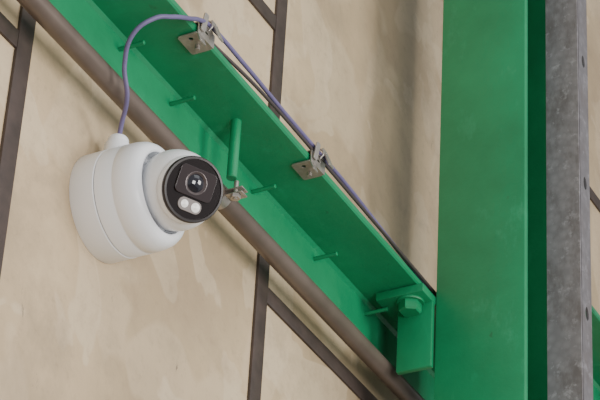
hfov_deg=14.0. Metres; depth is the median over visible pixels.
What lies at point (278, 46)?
trim
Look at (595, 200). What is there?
trim
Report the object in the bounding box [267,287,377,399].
trim
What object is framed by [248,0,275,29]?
trim
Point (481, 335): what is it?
steel column
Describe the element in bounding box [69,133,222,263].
security camera
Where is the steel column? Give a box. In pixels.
[376,0,527,399]
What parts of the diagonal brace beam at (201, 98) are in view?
hanger rod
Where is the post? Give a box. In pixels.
[545,0,592,399]
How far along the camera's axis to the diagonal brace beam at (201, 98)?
2.86 m
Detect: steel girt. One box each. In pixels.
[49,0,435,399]
[592,306,599,399]
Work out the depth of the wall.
2.83 m
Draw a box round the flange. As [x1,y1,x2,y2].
[528,0,546,399]
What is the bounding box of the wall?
[0,0,599,399]
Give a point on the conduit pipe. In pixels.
(47, 16)
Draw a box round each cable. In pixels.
[117,14,435,296]
[193,21,435,295]
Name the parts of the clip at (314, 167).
under plate, spring leg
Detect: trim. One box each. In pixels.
[0,6,35,276]
[0,12,18,47]
[247,0,287,399]
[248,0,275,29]
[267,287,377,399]
[590,187,599,211]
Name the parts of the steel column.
girt bracket, seat plate, stiffener plate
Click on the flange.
(537, 219)
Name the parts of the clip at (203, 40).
under plate, spring leg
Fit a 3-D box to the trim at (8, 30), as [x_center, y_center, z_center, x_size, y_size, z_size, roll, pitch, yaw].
[-0.407,-0.292,2.352,0.004,0.022,0.496,-14,-37,24]
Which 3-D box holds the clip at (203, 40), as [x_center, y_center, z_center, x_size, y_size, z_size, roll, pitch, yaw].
[-0.109,-0.183,2.706,0.040,0.046,0.036,-14,-37,24]
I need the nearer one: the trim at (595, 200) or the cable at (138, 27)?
the cable at (138, 27)
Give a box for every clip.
[178,13,223,53]
[292,142,333,179]
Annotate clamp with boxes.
[218,180,247,209]
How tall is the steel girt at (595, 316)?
0.068 m
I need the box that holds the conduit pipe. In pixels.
[16,0,424,399]
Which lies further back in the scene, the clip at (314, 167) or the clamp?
the clip at (314, 167)
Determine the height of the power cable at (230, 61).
0.004 m
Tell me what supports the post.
on the base plate
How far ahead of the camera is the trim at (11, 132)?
2.49 m
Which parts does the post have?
leg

